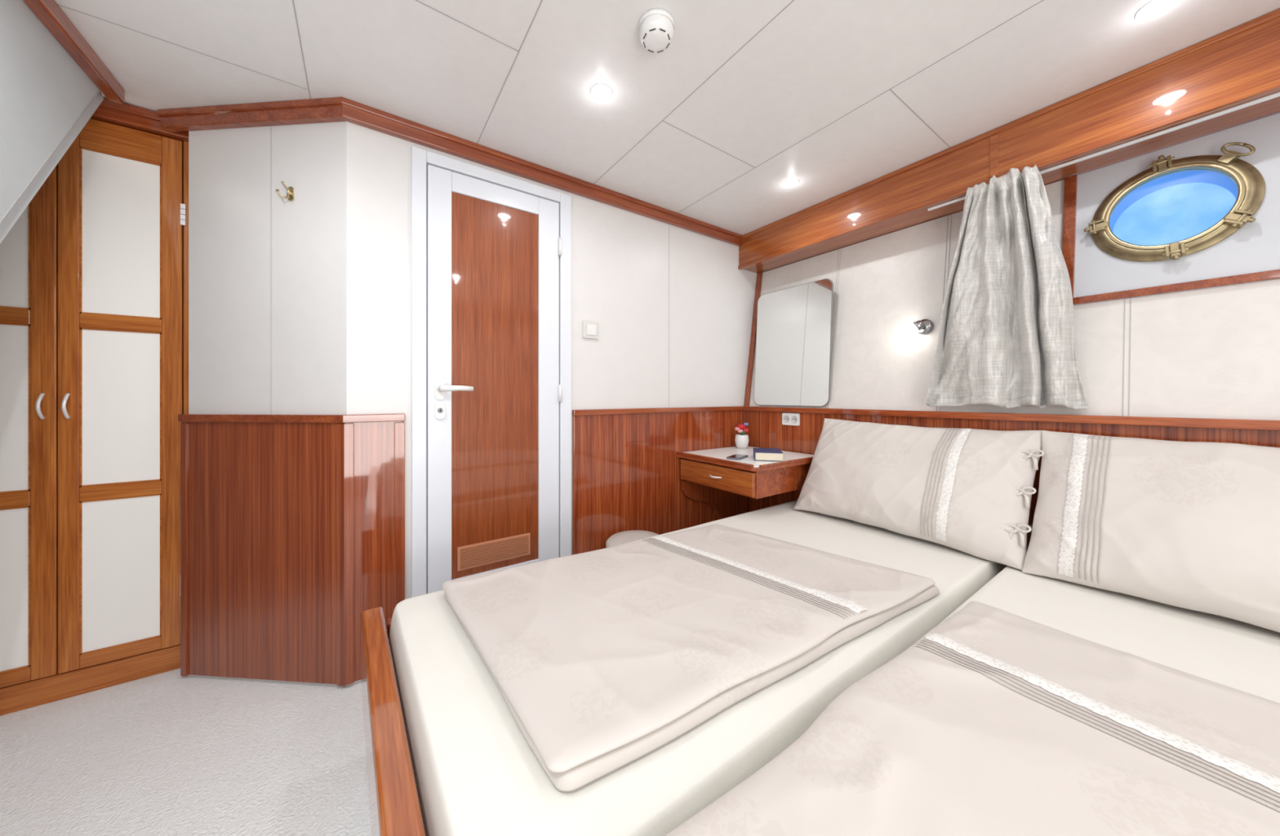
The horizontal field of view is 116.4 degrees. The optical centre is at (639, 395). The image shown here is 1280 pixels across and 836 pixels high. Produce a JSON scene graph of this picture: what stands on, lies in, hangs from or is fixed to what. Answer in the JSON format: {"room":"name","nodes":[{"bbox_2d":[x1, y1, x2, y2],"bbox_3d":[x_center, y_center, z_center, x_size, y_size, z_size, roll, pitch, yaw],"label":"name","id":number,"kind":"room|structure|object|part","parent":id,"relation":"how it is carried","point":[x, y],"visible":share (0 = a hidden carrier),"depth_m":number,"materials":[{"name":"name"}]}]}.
{"room":"ship interior","nodes":[
{"label":"ship interior","id":0,"kind":"room"},
{"bbox_2d":[0,0,103,243],"bbox_3d":[-1.169,-0.005,0.016,0.601,1.930,2.566,0,0,-35],"label":"wall","id":1,"kind":"structure","parent":0,"point":[46,99],"depth_m":0.95,"materials":[{"name":"paint"}]},
{"bbox_2d":[22,0,124,104],"bbox_3d":[-0.910,-0.945,0.197,0.033,0.050,2.565,0,0,-35],"label":"trim","id":2,"kind":"structure","parent":1,"relation":"attached to","point":[49,12],"depth_m":1.06,"materials":[{"name":"brown wood"}]},
{"bbox_2d":[0,667,371,835],"bbox_3d":[-0.133,1.005,0.670,3.950,0.080,4.250,0,0,-35],"label":"floor","id":3,"kind":"structure","parent":0,"point":[169,753],"depth_m":1.05,"materials":[{"name":"carpet"}]},
{"bbox_2d":[0,97,188,715],"bbox_3d":[-2.066,-0.001,1.359,0.890,1.932,0.505,0,0,-35],"label":"wardrobe","id":4,"kind":"object","parent":3,"relation":"on","point":[94,270],"visible":0.78,"depth_m":1.29,"materials":[{"name":"brown wood"}]},
{"bbox_3d":[-1.960,-0.535,1.183,0.174,0.535,0.012,0,0,-35],"label":"door panel","id":5,"kind":"part","parent":4,"relation":"part of","materials":[{"name":"white"}]},
{"bbox_3d":[-1.960,0.036,1.183,0.174,0.512,0.012,0,0,-35],"label":"door panel","id":6,"kind":"part","parent":4,"relation":"part of","materials":[{"name":"white"}]},
{"bbox_3d":[-1.960,0.588,1.183,0.174,0.494,0.012,0,0,-35],"label":"door panel","id":7,"kind":"part","parent":4,"relation":"part of","materials":[{"name":"white"}]},
{"bbox_3d":[-1.955,-0.535,1.176,0.175,0.536,0.004,0,0,-35],"label":"panel moulding","id":8,"kind":"part","parent":4,"relation":"part of","materials":[{"name":"brown wood"}]},
{"bbox_3d":[-1.955,0.036,1.176,0.175,0.513,0.004,0,0,-35],"label":"panel moulding","id":9,"kind":"part","parent":4,"relation":"part of","materials":[{"name":"brown wood"}]},
{"bbox_3d":[-1.955,0.588,1.176,0.175,0.495,0.004,0,0,-35],"label":"panel moulding","id":10,"kind":"part","parent":4,"relation":"part of","materials":[{"name":"brown wood"}]},
{"bbox_3d":[-1.956,-0.012,1.184,0.265,1.782,0.022,0,0,-35],"label":"door","id":11,"kind":"part","parent":4,"relation":"part of","materials":[{"name":"brown wood"}]},
{"bbox_3d":[-1.853,0.032,1.226,0.008,0.082,0.029,0,0,-35],"label":"handle","id":12,"kind":"part","parent":4,"relation":"part of","materials":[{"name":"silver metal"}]},
{"bbox_3d":[-1.814,0.032,1.253,0.008,0.082,0.029,0,0,-35],"label":"handle","id":13,"kind":"part","parent":4,"relation":"part of","materials":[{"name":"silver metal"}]},
{"bbox_3d":[-1.735,-0.535,1.330,0.175,0.536,0.004,0,0,-35],"label":"panel moulding","id":14,"kind":"part","parent":4,"relation":"part of","materials":[{"name":"brown wood"}]},
{"bbox_3d":[-1.735,0.036,1.330,0.175,0.513,0.004,0,0,-35],"label":"panel moulding","id":15,"kind":"part","parent":4,"relation":"part of","materials":[{"name":"brown wood"}]},
{"bbox_3d":[-1.735,0.588,1.330,0.175,0.495,0.004,0,0,-35],"label":"panel moulding","id":16,"kind":"part","parent":4,"relation":"part of","materials":[{"name":"brown wood"}]},
{"bbox_3d":[-1.737,-0.012,1.337,0.265,1.782,0.022,0,0,-35],"label":"door","id":17,"kind":"part","parent":4,"relation":"part of","materials":[{"name":"brown wood"}]},
{"bbox_3d":[-1.740,-0.535,1.336,0.174,0.535,0.012,0,0,-35],"label":"door panel","id":18,"kind":"part","parent":4,"relation":"part of","materials":[{"name":"white"}]},
{"bbox_3d":[-1.740,0.036,1.336,0.174,0.512,0.012,0,0,-35],"label":"door panel","id":19,"kind":"part","parent":4,"relation":"part of","materials":[{"name":"white"}]},
{"bbox_3d":[-1.740,0.588,1.336,0.174,0.494,0.012,0,0,-35],"label":"door panel","id":20,"kind":"part","parent":4,"relation":"part of","materials":[{"name":"white"}]},
{"bbox_3d":[-1.939,-0.937,1.177,0.890,0.060,0.060,0,0,-35],"label":"cornice","id":21,"kind":"part","parent":4,"relation":"part of","materials":[{"name":"brown wood"}]},
{"bbox_2d":[360,606,425,835],"bbox_3d":[0.568,0.760,0.843,1.904,0.405,1.792,0,0,-35],"label":"bed","id":22,"kind":"object","parent":3,"relation":"on","point":[393,799],"visible":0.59,"depth_m":0.66,"materials":[{"name":"wood"}]},
{"bbox_3d":[0.089,0.672,1.576,1.848,0.155,0.034,0,0,-35],"label":"rail","id":23,"kind":"part","parent":22,"relation":"part of","materials":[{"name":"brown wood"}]},
{"bbox_2d":[388,499,1006,835],"bbox_3d":[0.340,0.629,1.214,1.851,0.201,0.839,0,0,-35],"label":"mattress","id":24,"kind":"object","parent":22,"relation":"on","point":[476,773],"visible":0.3,"depth_m":0.65,"materials":[{"name":"white fabric"}]},
{"bbox_2d":[441,524,939,791],"bbox_3d":[0.141,0.503,1.055,1.093,0.043,0.750,0,0,-35],"label":"duvet","id":25,"kind":"object","parent":24,"relation":"on","point":[602,659],"visible":1,"depth_m":0.84,"materials":[{"name":"white fabric"}]},
{"bbox_3d":[0.280,0.485,1.139,0.041,0.009,0.667,0,0,-44],"label":"lace trim","id":26,"kind":"part","parent":25,"relation":"part of","materials":[{"name":"white fabric"}]},
{"bbox_2d":[793,417,1046,570],"bbox_3d":[1.030,0.318,1.569,0.300,0.415,0.796,0,0,-35],"label":"pillow","id":27,"kind":"object","parent":24,"relation":"on","point":[968,491],"visible":1,"depth_m":1.42,"materials":[{"name":"white fabric"}]},
{"bbox_3d":[1.120,0.307,1.412,0.249,0.373,0.034,0,0,-34],"label":"lace trim","id":28,"kind":"part","parent":27,"relation":"part of","materials":[{"name":"white fabric"}]},
{"bbox_2d":[939,551,1279,702],"bbox_3d":[0.844,0.628,0.518,1.822,0.201,0.873,0,0,-35],"label":"mattress","id":29,"kind":"object","parent":22,"relation":"on","point":[1241,655],"visible":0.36,"depth_m":0.91,"materials":[{"name":"white fabric"}]},
{"bbox_2d":[665,600,1279,835],"bbox_3d":[0.596,0.500,0.374,1.060,0.046,0.787,0,0,-35],"label":"duvet","id":30,"kind":"object","parent":29,"relation":"on","point":[994,722],"visible":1,"depth_m":0.54,"materials":[{"name":"white fabric"}]},
{"bbox_3d":[0.793,0.484,0.502,0.043,0.009,0.740,0,0,-35],"label":"lace trim","id":31,"kind":"part","parent":30,"relation":"part of","materials":[{"name":"white fabric"}]},
{"bbox_2d":[1022,430,1279,632],"bbox_3d":[1.464,0.320,0.925,0.285,0.411,0.795,0,0,-35],"label":"pillow","id":32,"kind":"object","parent":29,"relation":"on","point":[1195,526],"visible":1,"depth_m":1.00,"materials":[{"name":"white fabric"}]},
{"bbox_3d":[1.281,0.310,1.169,0.249,0.382,0.035,0,0,-35],"label":"lace trim","id":33,"kind":"part","parent":32,"relation":"part of","materials":[{"name":"white fabric"}]},
{"bbox_2d":[605,529,657,547],"bbox_3d":[-0.018,0.801,1.781,0.268,0.327,0.268,0,0,-35],"label":"stool","id":34,"kind":"object","parent":3,"relation":"on","point":[626,536],"visible":0.22,"depth_m":1.80,"materials":[{"name":"white fabric"}]},
{"bbox_2d":[188,121,756,686],"bbox_3d":[-0.327,-0.003,1.861,2.638,1.935,0.376,0,0,-27],"label":"wall","id":35,"kind":"structure","parent":0,"point":[302,305],"depth_m":1.36,"materials":[{"name":"paint"}]},
{"bbox_2d":[275,181,293,200],"bbox_3d":[-1.175,-0.682,1.319,0.049,0.050,0.035,0,0,5],"label":"coat hook","id":36,"kind":"object","parent":35,"relation":"attached to","point":[290,193],"visible":1,"depth_m":1.32,"materials":[{"name":"gold metal"}]},
{"bbox_3d":[-1.174,-0.680,1.330,0.019,0.047,0.012,0,0,5],"label":"plate","id":37,"kind":"part","parent":36,"relation":"part of","materials":[{"name":"gold metal"}]},
{"bbox_2d":[177,413,404,685],"bbox_3d":[-1.195,0.508,1.336,0.743,0.893,0.111,0,0,-4],"label":"wainscot","id":38,"kind":"structure","parent":35,"relation":"attached to","point":[292,526],"depth_m":1.33,"materials":[{"name":"brown wood"}]},
{"bbox_2d":[156,97,742,246],"bbox_3d":[-0.441,-0.941,1.731,2.489,0.058,0.363,0,0,-25],"label":"trim","id":39,"kind":"structure","parent":35,"relation":"attached to","point":[331,109],"depth_m":1.39,"materials":[{"name":"brown wood"}]},
{"bbox_2d":[411,146,571,597],"bbox_3d":[-0.565,0.036,1.598,0.620,1.858,0.133,0,0,-35],"label":"door","id":40,"kind":"structure","parent":35,"relation":"in","point":[491,251],"depth_m":1.57,"materials":[{"name":"white metal"}]},
{"bbox_3d":[-0.739,0.053,1.465,0.034,0.064,0.012,0,0,-35],"label":"keyhole plate","id":41,"kind":"part","parent":40,"relation":"part of","materials":[{"name":"white plastic"}]},
{"bbox_3d":[-0.688,-0.027,1.470,0.123,0.080,0.063,0,0,-35],"label":"handle","id":42,"kind":"part","parent":40,"relation":"part of","materials":[{"name":"white plastic"}]},
{"bbox_2d":[457,533,530,571],"bbox_3d":[-0.578,0.622,1.590,0.282,0.090,0.008,0,0,-35],"label":"vent grille","id":43,"kind":"object","parent":40,"relation":"attached to","point":[473,555],"depth_m":1.58,"materials":[{"name":"brown wood"}]},
{"bbox_3d":[-0.580,-0.039,1.606,0.339,1.467,0.022,0,0,-35],"label":"wood panel","id":44,"kind":"part","parent":40,"relation":"part of","materials":[{"name":"brown wood"}]},
{"bbox_2d":[582,320,598,338],"bbox_3d":[-0.226,-0.306,1.831,0.080,0.080,0.019,0,0,-35],"label":"light switch","id":45,"kind":"object","parent":35,"relation":"attached to","point":[590,328],"visible":1,"depth_m":1.82,"materials":[{"name":"white plastic"}]},
{"bbox_2d":[572,405,746,555],"bbox_3d":[0.173,0.508,2.107,1.153,0.893,0.024,0,0,-35],"label":"wainscot","id":46,"kind":"structure","parent":35,"relation":"attached to","point":[626,466],"depth_m":1.97,"materials":[{"name":"brown wood"}]},
{"bbox_2d":[676,446,813,519],"bbox_3d":[0.563,0.506,2.051,0.552,0.418,0.527,0,0,-35],"label":"nightstand","id":47,"kind":"object","parent":46,"relation":"attached to","point":[708,476],"visible":0.88,"depth_m":1.92,"materials":[{"name":"brown wood"}]},
{"bbox_3d":[0.353,0.385,1.894,0.028,0.008,0.078,0,0,-35],"label":"handle","id":48,"kind":"part","parent":47,"relation":"part of","materials":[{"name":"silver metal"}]},
{"bbox_3d":[0.359,0.389,1.923,0.020,0.108,0.480,0,0,-35],"label":"drawer","id":49,"kind":"part","parent":47,"relation":"part of","materials":[{"name":"brown wood"}]},
{"bbox_2d":[726,453,747,459],"bbox_3d":[0.476,0.297,1.937,0.065,0.009,0.130,0,0,35],"label":"mobile phone","id":50,"kind":"object","parent":47,"relation":"on","point":[737,456],"visible":1,"depth_m":1.91,"materials":[{"name":"grey"}]},
{"bbox_2d":[734,422,749,448],"bbox_3d":[0.591,0.227,2.296,0.080,0.148,0.084,0,0,-35],"label":"potted plant","id":51,"kind":"object","parent":47,"relation":"on","point":[741,440],"visible":1,"depth_m":2.27,"materials":[{"name":"red plant"}]},
{"bbox_3d":[0.590,0.263,2.297,0.080,0.078,0.080,0,0,-35],"label":"pot","id":52,"kind":"part","parent":51,"relation":"part of","materials":[{"name":"white ceramic"}]},
{"bbox_3d":[0.591,0.176,2.298,0.046,0.027,0.046,0,0,-35],"label":"flower","id":53,"kind":"part","parent":51,"relation":"part of","materials":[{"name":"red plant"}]},
{"bbox_2d":[753,447,782,461],"bbox_3d":[0.614,0.281,1.913,0.126,0.040,0.160,0,0,14],"label":"book","id":54,"kind":"object","parent":47,"relation":"on","point":[759,454],"visible":0.95,"depth_m":1.84,"materials":[{"name":"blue paper"}]},
{"bbox_2d":[743,271,762,406],"bbox_3d":[0.706,-0.357,2.470,0.140,0.844,0.034,0,0,-35],"label":"trim","id":55,"kind":"structure","parent":35,"relation":"attached to","point":[759,275],"depth_m":2.46,"materials":[{"name":"brown wood"}]},
{"bbox_2d":[54,0,1279,235],"bbox_3d":[-0.133,-1.009,0.670,3.950,0.081,4.250,0,0,-35],"label":"ceiling","id":56,"kind":"structure","parent":0,"point":[746,99],"depth_m":1.17,"materials":[{"name":"paint"}]},
{"bbox_2d":[590,83,612,100],"bbox_3d":[-0.123,-0.969,1.266,0.070,0.003,0.070,0,0,-35],"label":"recessed light","id":57,"kind":"object","parent":56,"relation":"in","point":[599,91],"visible":1,"depth_m":1.26,"materials":[{"name":"white glass"}]},
{"bbox_2d":[638,8,675,53],"bbox_3d":[0.043,-0.947,1.038,0.095,0.046,0.095,0,0,-35],"label":"smoke detector","id":58,"kind":"object","parent":56,"relation":"attached to","point":[656,28],"visible":1,"depth_m":1.01,"materials":[{"name":"white plastic"}]},
{"bbox_2d":[782,178,799,187],"bbox_3d":[0.690,-0.969,1.809,0.070,0.003,0.070,0,0,-35],"label":"recessed light","id":59,"kind":"object","parent":56,"relation":"in","point":[790,183],"visible":1,"depth_m":1.80,"materials":[{"name":"white glass"}]},
{"bbox_2d":[1134,0,1177,20],"bbox_3d":[1.287,-0.969,0.987,0.070,0.003,0.070,0,0,-35],"label":"recessed light","id":60,"kind":"object","parent":56,"relation":"in","point":[1153,8],"visible":1,"depth_m":0.99,"materials":[{"name":"white glass"}]},
{"bbox_2d":[744,179,1279,434],"bbox_3d":[1.607,0.094,1.269,0.217,1.742,3.040,0,0,-35],"label":"wall","id":61,"kind":"structure","parent":0,"point":[1213,352],"depth_m":1.31,"materials":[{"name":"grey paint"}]},
{"bbox_2d":[754,278,833,406],"bbox_3d":[0.836,-0.277,2.204,0.047,0.664,0.470,0,0,-35],"label":"mirror","id":62,"kind":"object","parent":61,"relation":"attached to","point":[793,337],"visible":1,"depth_m":2.17,"materials":[{"name":"grey mirror"}]},
{"bbox_2d":[902,319,933,336],"bbox_3d":[1.192,-0.293,1.705,0.110,0.077,0.071,0,0,-10],"label":"wall lamp","id":63,"kind":"object","parent":61,"relation":"attached to","point":[924,326],"visible":1,"depth_m":1.69,"materials":[{"name":"silver metal"}]},
{"bbox_3d":[1.165,-0.284,1.706,0.059,0.058,0.058,0,0,-35],"label":"bulb","id":64,"kind":"part","parent":63,"relation":"part of","materials":[{"name":"white glass"}]},
{"bbox_2d":[912,320,924,331],"bbox_3d":[1.188,-0.300,1.691,0.044,0.049,0.044,0,0,35],"label":"socket","id":65,"kind":"object","parent":63,"relation":"attached to","point":[919,325],"depth_m":1.68,"materials":[{"name":"silver metal"}]},
{"bbox_3d":[1.225,-0.298,1.710,0.025,0.069,0.068,0,0,-35],"label":"wall plate","id":66,"kind":"part","parent":63,"relation":"part of","materials":[{"name":"silver metal"}]},
{"bbox_2d":[737,8,1279,273],"bbox_3d":[1.576,-0.871,1.248,0.266,0.198,3.040,0,0,-35],"label":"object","id":67,"kind":"structure","parent":61,"relation":"attached to","point":[1240,64],"depth_m":1.30,"materials":[{"name":"brown wood"}]},
{"bbox_2d":[744,405,1279,551],"bbox_3d":[1.512,0.507,1.195,0.042,0.891,3.027,0,0,-35],"label":"wainscot","id":68,"kind":"structure","parent":61,"relation":"attached to","point":[766,428],"depth_m":1.44,"materials":[{"name":"brown wood"}]},
{"bbox_2d":[782,413,799,426],"bbox_3d":[0.825,0.127,2.170,0.012,0.066,0.105,0,0,-35],"label":"wall socket","id":69,"kind":"object","parent":68,"relation":"attached to","point":[788,419],"visible":1,"depth_m":2.16,"materials":[{"name":"white plastic"}]},
{"bbox_2d":[783,415,789,422],"bbox_3d":[0.807,0.127,2.187,0.002,0.040,0.040,0,0,-35],"label":"outlet","id":70,"kind":"object","parent":69,"relation":"attached to","point":[786,418],"depth_m":2.19,"materials":[{"name":"grey plastic"}]},
{"bbox_2d":[791,415,797,422],"bbox_3d":[0.834,0.127,2.147,0.002,0.040,0.040,0,0,-35],"label":"outlet","id":71,"kind":"object","parent":69,"relation":"attached to","point":[793,418],"depth_m":2.15,"materials":[{"name":"grey plastic"}]},
{"bbox_2d":[927,92,1279,211],"bbox_3d":[1.763,-0.767,0.811,0.010,0.008,2.010,0,0,-35],"label":"rail","id":72,"kind":"object","parent":61,"relation":"attached to","point":[1276,95],"visible":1,"depth_m":1.16,"materials":[{"name":"white plastic"}]},
{"bbox_2d":[924,164,1088,409],"bbox_3d":[1.299,-0.377,1.438,0.094,0.842,0.430,0,0,-33],"label":"curtain","id":73,"kind":"object","parent":72,"relation":"hanging from","point":[1006,338],"visible":1,"depth_m":1.42,"materials":[{"name":"fabric"}]},
{"bbox_2d":[1062,174,1279,305],"bbox_3d":[1.974,-0.544,0.704,0.083,0.466,1.692,0,0,-35],"label":"trim","id":74,"kind":"structure","parent":61,"relation":"attached to","point":[1070,182],"depth_m":1.29,"materials":[{"name":"brown wood"}]},
{"bbox_2d":[1074,112,1279,297],"bbox_3d":[1.732,-0.555,1.065,0.067,0.444,0.762,0,0,-35],"label":"panel","id":75,"kind":"object","parent":61,"relation":"attached to","point":[1255,247],"visible":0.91,"depth_m":1.18,"materials":[{"name":"paint"}]},
{"bbox_2d":[1084,142,1265,262],"bbox_3d":[1.639,-0.574,1.236,0.165,0.340,0.331,0,0,-35],"label":"window","id":76,"kind":"structure","parent":75,"relation":"attached to","point":[1177,215],"depth_m":1.23,"materials":[{"name":"gold metal"}]},
{"bbox_3d":[1.694,-0.558,1.267,0.035,0.235,0.238,0,0,-35],"label":"daylight pane","id":77,"kind":"part","parent":76,"relation":"part of","materials":[{"name":"blue glass"}]}
]}

